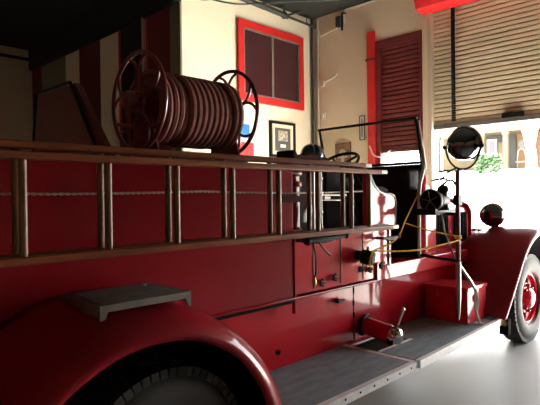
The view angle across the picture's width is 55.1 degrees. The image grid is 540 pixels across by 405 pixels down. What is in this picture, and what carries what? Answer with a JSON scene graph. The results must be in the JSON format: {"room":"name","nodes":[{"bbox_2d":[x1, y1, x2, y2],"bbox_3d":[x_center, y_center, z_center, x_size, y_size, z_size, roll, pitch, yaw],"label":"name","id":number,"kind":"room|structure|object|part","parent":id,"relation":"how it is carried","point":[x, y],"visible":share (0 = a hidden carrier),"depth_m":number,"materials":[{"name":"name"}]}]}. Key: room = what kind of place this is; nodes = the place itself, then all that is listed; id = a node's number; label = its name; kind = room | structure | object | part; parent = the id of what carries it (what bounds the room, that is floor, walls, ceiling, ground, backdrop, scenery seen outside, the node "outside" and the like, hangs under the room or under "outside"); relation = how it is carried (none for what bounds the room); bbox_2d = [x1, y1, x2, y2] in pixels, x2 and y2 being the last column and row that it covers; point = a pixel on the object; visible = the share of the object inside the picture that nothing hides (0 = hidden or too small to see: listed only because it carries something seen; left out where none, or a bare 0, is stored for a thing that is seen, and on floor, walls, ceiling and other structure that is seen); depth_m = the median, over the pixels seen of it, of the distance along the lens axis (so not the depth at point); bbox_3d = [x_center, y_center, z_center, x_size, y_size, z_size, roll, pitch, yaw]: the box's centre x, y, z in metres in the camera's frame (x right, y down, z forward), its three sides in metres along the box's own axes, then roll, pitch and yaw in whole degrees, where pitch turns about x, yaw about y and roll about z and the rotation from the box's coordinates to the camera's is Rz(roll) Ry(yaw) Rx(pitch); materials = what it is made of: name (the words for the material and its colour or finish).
{"room":"emergency services station","nodes":[
{"label":"emergency services station","id":0,"kind":"room"},
{"bbox_2d":[0,45,32,150],"bbox_3d":[-8.374,-0.906,8.665,0.150,4.860,8.592,0,1,45],"label":"wall","id":1,"kind":"structure","parent":0,"point":[16,95],"depth_m":11.38,"materials":[{"name":"beige paint"}]},
{"bbox_2d":[0,53,28,60],"bbox_3d":[-8.346,-3.126,8.559,0.050,0.060,8.552,0,1,45],"label":"trim","id":2,"kind":"structure","parent":1,"relation":"attached to","point":[1,54],"depth_m":11.32,"materials":[{"name":"black"}]},
{"bbox_2d":[65,19,145,155],"bbox_3d":[-3.297,-0.982,9.793,5.490,4.860,0.150,0,1,45],"label":"wall","id":3,"kind":"structure","parent":0,"point":[109,62],"depth_m":9.29,"materials":[{"name":"beige paint"}]},
{"bbox_2d":[32,67,41,138],"bbox_3d":[-5.140,-0.755,11.491,0.460,4.420,0.029,0,1,45],"label":"trim","id":4,"kind":"structure","parent":3,"relation":"attached to","point":[36,73],"depth_m":11.46,"materials":[{"name":"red paint"}]},
{"bbox_2d":[41,56,65,93],"bbox_3d":[-4.542,-0.757,10.916,1.200,4.420,0.007,0,1,45],"label":"trim","id":5,"kind":"structure","parent":3,"relation":"attached to","point":[53,73],"depth_m":10.85,"materials":[{"name":"yellow paint"}]},
{"bbox_2d":[79,40,100,124],"bbox_3d":[-3.372,-0.761,9.752,0.800,4.420,0.019,0,1,45],"label":"trim","id":6,"kind":"structure","parent":3,"relation":"attached to","point":[89,55],"depth_m":9.65,"materials":[{"name":"red paint"}]},
{"bbox_2d":[28,0,180,70],"bbox_3d":[-3.360,-3.190,9.630,5.640,0.440,0.099,0,1,45],"label":"trim","id":7,"kind":"structure","parent":3,"relation":"attached to","point":[122,14],"depth_m":9.38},
{"bbox_2d":[118,30,121,155],"bbox_3d":[-2.568,-0.763,8.951,0.050,4.420,0.029,0,1,45],"label":"trim","id":8,"kind":"structure","parent":3,"relation":"attached to","point":[119,32],"depth_m":8.92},
{"bbox_2d":[120,21,144,155],"bbox_3d":[-2.284,-0.764,8.684,0.750,4.420,0.011,0,1,45],"label":"trim","id":9,"kind":"structure","parent":3,"relation":"attached to","point":[130,35],"depth_m":8.73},
{"bbox_2d":[141,17,144,71],"bbox_3d":[-2.027,-0.765,8.361,0.044,4.420,0.044,0,1,45],"label":"pipe","id":10,"kind":"object","parent":3,"relation":"attached to","point":[142,18],"visible":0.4,"depth_m":8.33,"materials":[{"name":"beige"}]},
{"bbox_2d":[145,17,147,69],"bbox_3d":[-1.951,-0.765,8.342,0.055,4.420,0.029,0,1,45],"label":"trim","id":11,"kind":"structure","parent":3,"relation":"attached to","point":[146,28],"depth_m":8.31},
{"bbox_2d":[147,7,171,149],"bbox_3d":[-1.727,-0.766,8.124,0.670,4.420,0.024,0,1,45],"label":"trim","id":12,"kind":"structure","parent":3,"relation":"attached to","point":[158,24],"depth_m":8.04,"materials":[{"name":"red paint"}]},
{"bbox_2d":[170,2,183,150],"bbox_3d":[-1.391,-0.767,7.788,0.260,4.420,0.029,0,1,45],"label":"trim","id":13,"kind":"structure","parent":3,"relation":"attached to","point":[175,9],"depth_m":7.75,"materials":[{"name":"yellow paint"}]},
{"bbox_2d":[0,0,370,49],"bbox_3d":[-0.709,-3.483,3.328,18.670,0.200,11.850,0,1,45],"label":"ceiling","id":14,"kind":"structure","parent":0,"point":[24,24],"depth_m":9.34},
{"bbox_2d":[213,0,337,4],"bbox_3d":[0.412,-3.249,8.204,2.676,0.295,0.207,-1,1,-9],"label":"overhead cable","id":15,"kind":"object","parent":14,"relation":"hanging from","point":[213,0],"visible":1,"depth_m":8.21,"materials":[{"name":"grey plastic"}]},
{"bbox_2d":[240,0,316,28],"bbox_3d":[-0.104,-3.330,8.687,0.124,0.258,2.823,0,1,45],"label":"ceiling pipe","id":16,"kind":"object","parent":14,"relation":"attached to","point":[283,15],"visible":1,"depth_m":8.92,"materials":[{"name":"grey metal"}]},
{"bbox_2d":[181,0,311,163],"bbox_3d":[-0.287,-1.012,8.829,0.150,4.860,3.008,0,1,45],"label":"wall","id":17,"kind":"structure","parent":0,"point":[209,37],"depth_m":8.39,"materials":[{"name":"beige paint"}]},
{"bbox_2d":[237,124,249,141],"bbox_3d":[-0.460,-1.151,8.532,0.019,0.290,0.330,0,1,45],"label":"sign","id":18,"kind":"object","parent":17,"relation":"attached to","point":[246,128],"visible":0.32,"depth_m":8.57,"materials":[{"name":"blue paint"}]},
{"bbox_3d":[-0.461,-1.181,8.531,0.019,0.230,0.330,0,1,45],"label":"panel","id":19,"kind":"part","parent":18,"relation":"part of","materials":[{"name":"blue paint"}]},
{"bbox_2d":[240,142,253,155],"bbox_3d":[-0.390,-0.878,8.602,0.019,0.240,0.320,0,1,45],"label":"notice","id":20,"kind":"object","parent":17,"relation":"attached to","point":[249,150],"visible":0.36,"depth_m":8.62,"materials":[{"name":"red paper"}]},
{"bbox_2d":[236,18,303,110],"bbox_3d":[0.042,-2.358,9.017,0.060,1.331,1.605,0,1,45],"label":"window","id":21,"kind":"structure","parent":17,"relation":"in","point":[273,59],"depth_m":8.98,"materials":[{"name":"red wood"}]},
{"bbox_3d":[0.048,-2.353,9.015,0.030,1.101,1.390,0,1,45],"label":"sash","id":22,"kind":"part","parent":21,"relation":"part of","materials":[{"name":"brown wood"}]},
{"bbox_2d":[269,120,295,156],"bbox_3d":[0.227,-1.117,9.213,0.039,0.630,0.655,0,1,45],"label":"picture frame","id":23,"kind":"object","parent":17,"relation":"attached to","point":[282,135],"visible":0.82,"depth_m":9.17,"materials":[{"name":"black metal"}]},
{"bbox_2d":[278,130,287,141],"bbox_3d":[0.232,-1.182,9.207,0.005,0.180,0.235,0,1,45],"label":"print","id":24,"kind":"object","parent":23,"relation":"attached to","point":[282,134],"depth_m":9.21},
{"bbox_2d":[313,0,437,224],"bbox_3d":[5.476,-1.053,5.428,12.830,4.860,0.250,0,1,45],"label":"wall","id":25,"kind":"structure","parent":0,"point":[343,98],"depth_m":9.18,"materials":[{"name":"beige paint"}]},
{"bbox_2d":[310,19,313,143],"bbox_3d":[0.817,-1.025,9.768,0.048,4.840,0.048,0,1,45],"label":"vertical pipe","id":26,"kind":"object","parent":25,"relation":"attached to","point":[311,20],"visible":0.4,"depth_m":9.74,"materials":[{"name":"grey metal"}]},
{"bbox_2d":[316,20,318,144],"bbox_3d":[0.916,-1.010,9.713,0.032,4.810,0.030,0,1,45],"label":"conduit","id":27,"kind":"object","parent":25,"relation":"attached to","point":[316,20],"visible":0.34,"depth_m":9.69,"materials":[{"name":"beige metal"}]},
{"bbox_2d":[317,28,336,145],"bbox_3d":[1.061,-2.014,9.547,0.461,2.417,0.025,0,1,45],"label":"conduit","id":28,"kind":"object","parent":25,"relation":"attached to","point":[318,33],"visible":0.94,"depth_m":9.68,"materials":[{"name":"beige metal"}]},
{"bbox_2d":[320,73,337,86],"bbox_3d":[1.084,-2.254,9.526,0.407,0.196,0.049,0,1,45],"label":"junction box","id":29,"kind":"object","parent":25,"relation":"attached to","point":[322,83],"visible":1,"depth_m":9.60,"materials":[{"name":"beige"}]},
{"bbox_2d":[335,12,345,30],"bbox_3d":[1.260,-3.231,9.256,0.201,0.347,0.153,0,1,45],"label":"lamp","id":30,"kind":"object","parent":25,"relation":"attached to","point":[338,19],"visible":1,"depth_m":9.26,"materials":[{"name":"black metal"}]},
{"bbox_3d":[1.297,-3.231,9.215,0.073,0.347,0.151,0,1,35],"label":"arm","id":31,"kind":"part","parent":30,"relation":"part of","materials":[{"name":"black metal"}]},
{"bbox_2d":[335,142,350,161],"bbox_3d":[1.318,-0.852,9.336,0.340,0.450,0.035,0,1,45],"label":"wall plaque","id":32,"kind":"object","parent":25,"relation":"attached to","point":[339,147],"visible":0.54,"depth_m":9.32,"materials":[{"name":"brown wood"}]},
{"bbox_2d":[343,0,376,22],"bbox_3d":[1.797,-3.330,8.778,1.363,0.246,0.047,0,1,45],"label":"conduit","id":33,"kind":"object","parent":25,"relation":"attached to","point":[344,10],"visible":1,"depth_m":9.09,"materials":[{"name":"beige metal"}]},
{"bbox_2d":[359,115,364,139],"bbox_3d":[1.611,-1.303,9.036,0.110,0.430,0.035,0,1,45],"label":"thermometer","id":34,"kind":"object","parent":25,"relation":"attached to","point":[361,118],"visible":1,"depth_m":9.03,"materials":[{"name":"white plastic"}]},
{"bbox_2d":[366,31,375,163],"bbox_3d":[1.756,-0.768,8.896,0.140,4.320,0.050,0,1,45],"label":"trim","id":35,"kind":"structure","parent":25,"relation":"attached to","point":[371,107],"depth_m":8.86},
{"bbox_2d":[369,146,390,157],"bbox_3d":[1.841,-0.864,8.729,0.418,0.221,0.068,0,1,45],"label":"loose wire","id":36,"kind":"object","parent":25,"relation":"attached to","point":[369,146],"visible":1,"depth_m":8.70,"materials":[{"name":"white plastic"}]},
{"bbox_2d":[375,30,422,166],"bbox_3d":[2.159,-0.680,8.586,0.870,4.140,0.092,0,1,45],"label":"shutter","id":37,"kind":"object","parent":25,"relation":"in","point":[398,62],"depth_m":8.61,"materials":[{"name":"red paint"}]},
{"bbox_3d":[1.878,-0.629,8.856,0.090,4.040,0.080,0,1,45],"label":"guide rail","id":38,"kind":"part","parent":37,"relation":"part of","materials":[{"name":"red paint"}]},
{"bbox_3d":[2.129,-2.690,8.562,0.870,0.120,0.080,0,1,45],"label":"head rail","id":39,"kind":"part","parent":37,"relation":"part of","materials":[{"name":"red paint"}]},
{"bbox_3d":[2.170,-0.866,8.598,0.870,0.050,0.050,0,1,45],"label":"rail","id":40,"kind":"part","parent":37,"relation":"part of","materials":[{"name":"red paint"}]},
{"bbox_3d":[2.447,-0.631,8.294,0.050,4.040,0.080,0,1,45],"label":"guide rail","id":41,"kind":"part","parent":37,"relation":"part of","materials":[{"name":"metal"}]},
{"bbox_2d":[414,0,539,189],"bbox_3d":[4.186,-1.045,6.342,5.050,4.860,0.460,0,1,45],"label":"roller door","id":42,"kind":"structure","parent":25,"relation":"in","point":[483,56],"depth_m":7.63,"materials":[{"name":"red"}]},
{"bbox_3d":[2.564,-0.812,8.174,0.065,4.400,0.140,0,1,45],"label":"guide rail","id":43,"kind":"part","parent":42,"relation":"part of","materials":[{"name":"beige metal"}]},
{"bbox_3d":[2.791,-2.102,7.885,0.050,1.720,0.032,0,1,45],"label":"pull chain","id":44,"kind":"part","parent":42,"relation":"part of","materials":[{"name":"black metal"}]},
{"bbox_3d":[4.286,-1.183,6.501,4.830,0.070,0.070,0,1,45],"label":"rail","id":45,"kind":"part","parent":42,"relation":"part of","materials":[{"name":"grey metal"}]},
{"bbox_3d":[3.418,-1.234,7.287,0.290,0.070,0.050,0,1,45],"label":"lift handle","id":46,"kind":"part","parent":42,"relation":"part of","materials":[{"name":"black metal"}]},
{"bbox_2d":[346,327,539,404],"bbox_3d":[-0.644,1.576,3.377,18.670,0.200,11.850,0,1,45],"label":"floor","id":47,"kind":"structure","parent":0,"point":[491,369],"depth_m":4.21,"materials":[{"name":"grey concrete"}]},
{"bbox_2d":[0,81,539,404],"bbox_3d":[-0.150,0.373,3.804,2.270,2.201,7.790,0,1,45],"label":"fire engine","id":48,"kind":"object","parent":47,"relation":"on","point":[271,322],"visible":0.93,"depth_m":2.96,"materials":[{"name":"red metal"}]},
{"bbox_2d":[60,283,190,321],"bbox_3d":[-0.604,0.414,2.182,0.343,0.086,0.427,0,1,45],"label":"plate","id":49,"kind":"object","parent":48,"relation":"on","point":[95,303],"visible":0.98,"depth_m":2.10,"materials":[{"name":"metal"}]},
{"bbox_3d":[-0.601,0.392,2.187,0.330,0.020,0.414,0,1,45],"label":"tread plate","id":50,"kind":"part","parent":49,"relation":"part of","materials":[{"name":"metal"}]},
{"bbox_2d":[0,190,362,195],"bbox_3d":[-0.834,-0.039,2.087,0.012,0.022,4.202,0,1,45],"label":"cable","id":51,"kind":"object","parent":48,"relation":"attached to","point":[195,191],"visible":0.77,"depth_m":2.39,"materials":[{"name":"beige plastic"}]},
{"bbox_2d":[112,49,258,162],"bbox_3d":[-0.520,-0.523,2.976,0.548,0.598,0.840,0,1,45],"label":"hose reel","id":52,"kind":"object","parent":48,"relation":"on","point":[161,107],"visible":0.99,"depth_m":2.84,"materials":[{"name":"red rubber"}]},
{"bbox_3d":[-0.368,-0.237,2.902,0.030,0.023,0.640,0,1,45],"label":"rail","id":53,"kind":"part","parent":52,"relation":"part of","materials":[{"name":"brown wood"}]},
{"bbox_2d":[0,139,389,257],"bbox_3d":[-0.956,-0.003,1.829,0.055,0.440,5.060,0,1,45],"label":"wooden ladder","id":54,"kind":"object","parent":48,"relation":"attached to","point":[4,143],"visible":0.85,"depth_m":2.32,"materials":[{"name":"brown wood"}]},
{"bbox_3d":[-1.060,-0.206,1.724,0.055,0.029,4.770,0,1,45],"label":"rail","id":55,"kind":"part","parent":54,"relation":"part of","materials":[{"name":"brown wood"}]},
{"bbox_3d":[-0.978,0.203,1.806,0.055,0.029,4.990,0,1,45],"label":"rail","id":56,"kind":"part","parent":54,"relation":"part of","materials":[{"name":"brown wood"}]},
{"bbox_2d":[0,149,398,267],"bbox_3d":[-0.838,0.019,1.854,0.055,0.401,4.860,0,1,45],"label":"wooden ladder","id":57,"kind":"object","parent":48,"relation":"attached to","point":[21,156],"visible":1,"depth_m":2.27,"materials":[{"name":"brown wood"}]},
{"bbox_3d":[-0.913,-0.165,1.780,0.055,0.029,4.655,0,1,45],"label":"rail","id":58,"kind":"part","parent":57,"relation":"part of","materials":[{"name":"brown wood"}]},
{"bbox_3d":[-0.861,0.205,1.831,0.055,0.029,4.790,0,1,45],"label":"rail","id":59,"kind":"part","parent":57,"relation":"part of","materials":[{"name":"brown wood"}]},
{"bbox_3d":[-0.856,0.631,2.307,0.096,0.016,4.660,0,1,45],"label":"ledge molding","id":60,"kind":"part","parent":48,"relation":"part of","materials":[{"name":"red metal"}]},
{"bbox_3d":[0.170,-0.021,3.254,0.010,0.040,0.270,0,1,45],"label":"dark rail","id":61,"kind":"part","parent":48,"relation":"part of","materials":[{"name":"red"}]},
{"bbox_2d":[277,144,329,160],"bbox_3d":[0.242,-0.349,3.738,0.180,0.165,0.410,0,1,45],"label":"dome lamp","id":62,"kind":"object","parent":48,"relation":"on","point":[314,151],"visible":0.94,"depth_m":3.71,"materials":[{"name":"black metal"}]},
{"bbox_3d":[0.243,0.069,3.388,0.015,0.120,0.090,0,1,45],"label":"white panel","id":63,"kind":"part","parent":48,"relation":"part of","materials":[{"name":"white ceramic"}]},
{"bbox_3d":[-0.074,0.013,3.995,0.880,0.500,0.460,0,1,45],"label":"seat","id":64,"kind":"part","parent":48,"relation":"part of","materials":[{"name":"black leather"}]},
{"bbox_3d":[0.283,-0.018,3.346,0.014,0.435,0.014,0,1,45],"label":"grab rod","id":65,"kind":"part","parent":48,"relation":"part of","materials":[{"name":"silver metal"}]},
{"bbox_3d":[0.284,0.363,3.268,0.024,0.229,0.048,-1,1,12],"label":"cord","id":66,"kind":"part","parent":48,"relation":"part of","materials":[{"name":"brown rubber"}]},
{"bbox_3d":[0.336,-0.020,3.400,0.026,0.435,0.025,0,1,45],"label":"grab rod","id":67,"kind":"part","parent":48,"relation":"part of","materials":[{"name":"silver metal"}]},
{"bbox_3d":[0.351,0.537,3.463,0.031,0.059,0.058,0,1,45],"label":"valve knob","id":68,"kind":"part","parent":48,"relation":"part of","materials":[{"name":"red paint"}]},
{"bbox_3d":[0.434,-0.051,3.499,0.012,0.014,0.270,0,1,45],"label":"control rod","id":69,"kind":"part","parent":48,"relation":"part of","materials":[{"name":"silver metal"}]},
{"bbox_3d":[0.449,0.515,3.562,0.031,0.059,0.058,0,1,45],"label":"valve knob","id":70,"kind":"part","parent":48,"relation":"part of","materials":[{"name":"red paint"}]},
{"bbox_3d":[0.670,0.833,3.995,0.135,0.440,4.100,0,1,45],"label":"panel","id":71,"kind":"part","parent":48,"relation":"part of","materials":[{"name":"red metal"}]},
{"bbox_3d":[0.497,0.701,3.699,0.045,0.032,0.080,0,1,45],"label":"latch handle","id":72,"kind":"part","parent":48,"relation":"part of","materials":[{"name":"black metal"}]},
{"bbox_3d":[0.504,0.389,3.743,0.135,0.393,1.118,0,1,45],"label":"pump panel","id":73,"kind":"part","parent":48,"relation":"part of","materials":[{"name":"red metal"}]},
{"bbox_2d":[354,246,375,265],"bbox_3d":[0.688,0.388,3.748,0.156,0.139,0.138,0,1,45],"label":"outlet","id":74,"kind":"object","parent":48,"relation":"attached to","point":[361,256],"depth_m":3.73,"materials":[{"name":"black metal"}]},
{"bbox_3d":[0.473,1.066,2.888,0.034,0.050,1.300,0,1,45],"label":"edge trim","id":75,"kind":"part","parent":48,"relation":"part of","materials":[{"name":"metal"}]},
{"bbox_3d":[0.929,-0.539,4.945,1.105,0.426,0.135,0,1,45],"label":"windshield frame","id":76,"kind":"part","parent":48,"relation":"part of","materials":[{"name":"black metal"}]},
{"bbox_3d":[0.857,-0.031,4.045,0.055,0.438,0.380,0,1,45],"label":"seat","id":77,"kind":"part","parent":48,"relation":"part of","materials":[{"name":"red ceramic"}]},
{"bbox_3d":[0.902,0.343,4.124,0.126,0.312,0.025,0,1,45],"label":"cab door post","id":78,"kind":"part","parent":48,"relation":"part of","materials":[{"name":"metal"}]},
{"bbox_2d":[369,193,461,266],"bbox_3d":[1.094,0.191,3.950,0.357,0.538,0.950,0,1,45],"label":"rope","id":79,"kind":"object","parent":48,"relation":"attached to","point":[404,223],"visible":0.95,"depth_m":3.98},
{"bbox_3d":[1.306,0.521,4.597,0.235,0.145,1.640,0,1,45],"label":"cab sill","id":80,"kind":"part","parent":48,"relation":"part of","materials":[{"name":"red metal"}]},
{"bbox_3d":[1.336,-0.500,4.557,0.044,0.446,0.134,0,1,45],"label":"windshield post","id":81,"kind":"part","parent":48,"relation":"part of","materials":[{"name":"black metal"}]},
{"bbox_2d":[419,189,441,209],"bbox_3d":[1.337,-0.014,4.321,0.204,0.204,0.022,0,1,45],"label":"grille","id":82,"kind":"object","parent":48,"relation":"attached to","point":[429,198],"depth_m":4.31,"materials":[{"name":"black metal"}]},
{"bbox_2d":[411,209,460,215],"bbox_3d":[1.465,0.069,4.360,0.358,0.079,0.460,0,1,45],"label":"tray","id":83,"kind":"object","parent":48,"relation":"on","point":[449,212],"depth_m":4.25,"materials":[{"name":"black metal"}]},
{"bbox_2d":[436,202,468,249],"bbox_3d":[1.489,0.228,5.506,0.821,0.500,1.120,0,1,45],"label":"hood","id":84,"kind":"object","parent":48,"relation":"attached to","point":[449,221],"depth_m":5.36,"materials":[{"name":"red metal"}]},
{"bbox_2d":[424,278,486,323],"bbox_3d":[1.633,0.858,4.553,0.402,0.302,0.395,0,1,45],"label":"toolbox","id":85,"kind":"object","parent":48,"relation":"on","point":[440,295],"visible":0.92,"depth_m":4.44,"materials":[{"name":"red metal"}]},
{"bbox_3d":[1.630,0.721,4.552,0.400,0.028,0.395,0,1,45],"label":"lid","id":86,"kind":"part","parent":85,"relation":"part of","materials":[{"name":"red metal"}]},
{"bbox_3d":[1.490,1.041,3.935,0.032,0.055,1.542,0,1,43],"label":"edge trim","id":87,"kind":"part","parent":48,"relation":"part of","materials":[{"name":"metal"}]},
{"label":"outside","id":88,"kind":"structure","parent":0,"visible":0},
{"bbox_2d":[438,168,539,231],"bbox_3d":[18.524,-0.756,32.993,70.000,3.800,47.000,0,1,45],"label":"ground","id":89,"kind":"structure","parent":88,"point":[519,198],"depth_m":24.57,"materials":[{"name":"concrete"}]},
{"bbox_2d":[472,152,504,172],"bbox_3d":[15.024,-2.698,35.689,2.308,1.450,1.482,0,1,45],"label":"shrub","id":90,"kind":"object","parent":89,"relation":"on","point":[487,160],"visible":0.99,"depth_m":35.38,"materials":[{"name":"green plant"}]},
{"bbox_2d":[438,119,539,171],"bbox_3d":[20.738,-5.226,37.243,18.800,5.800,2.300,0,1,45],"label":"building","id":91,"kind":"structure","parent":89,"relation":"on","point":[504,139],"depth_m":40.08,"materials":[{"name":"yellow paint"}]},
{"bbox_3d":[17.659,-4.399,41.202,0.450,0.950,0.020,0,1,45],"label":"pane","id":92,"kind":"part","parent":91,"relation":"part of","materials":[{"name":"pink glass"}]},
{"bbox_3d":[18.183,-3.928,40.913,2.400,2.800,0.090,0,1,45],"label":"porch panel","id":93,"kind":"part","parent":91,"relation":"part of","materials":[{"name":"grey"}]},
{"bbox_3d":[18.865,-3.779,40.109,0.400,2.500,0.100,0,1,45],"label":"doorway","id":94,"kind":"part","parent":91,"relation":"part of","materials":[{"name":"grey"}]},
{"bbox_3d":[19.891,-3.934,39.227,2.200,2.800,0.090,0,1,45],"label":"orange panel","id":95,"kind":"part","parent":91,"relation":"part of","materials":[{"name":"brown paint"}]},
{"bbox_2d":[515,148,525,168],"bbox_3d":[17.712,-3.124,36.484,0.628,1.430,0.500,0,1,45],"label":"garden chair","id":96,"kind":"object","parent":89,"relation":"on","point":[517,161],"visible":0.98,"depth_m":36.48,"materials":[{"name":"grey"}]},
{"bbox_2d":[519,119,538,180],"bbox_3d":[14.036,-4.019,28.323,0.580,5.934,2.262,-1,1,-30],"label":"tree","id":97,"kind":"object","parent":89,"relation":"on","point":[530,136],"visible":0.66,"depth_m":27.90,"materials":[{"name":"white plant"}]}
]}

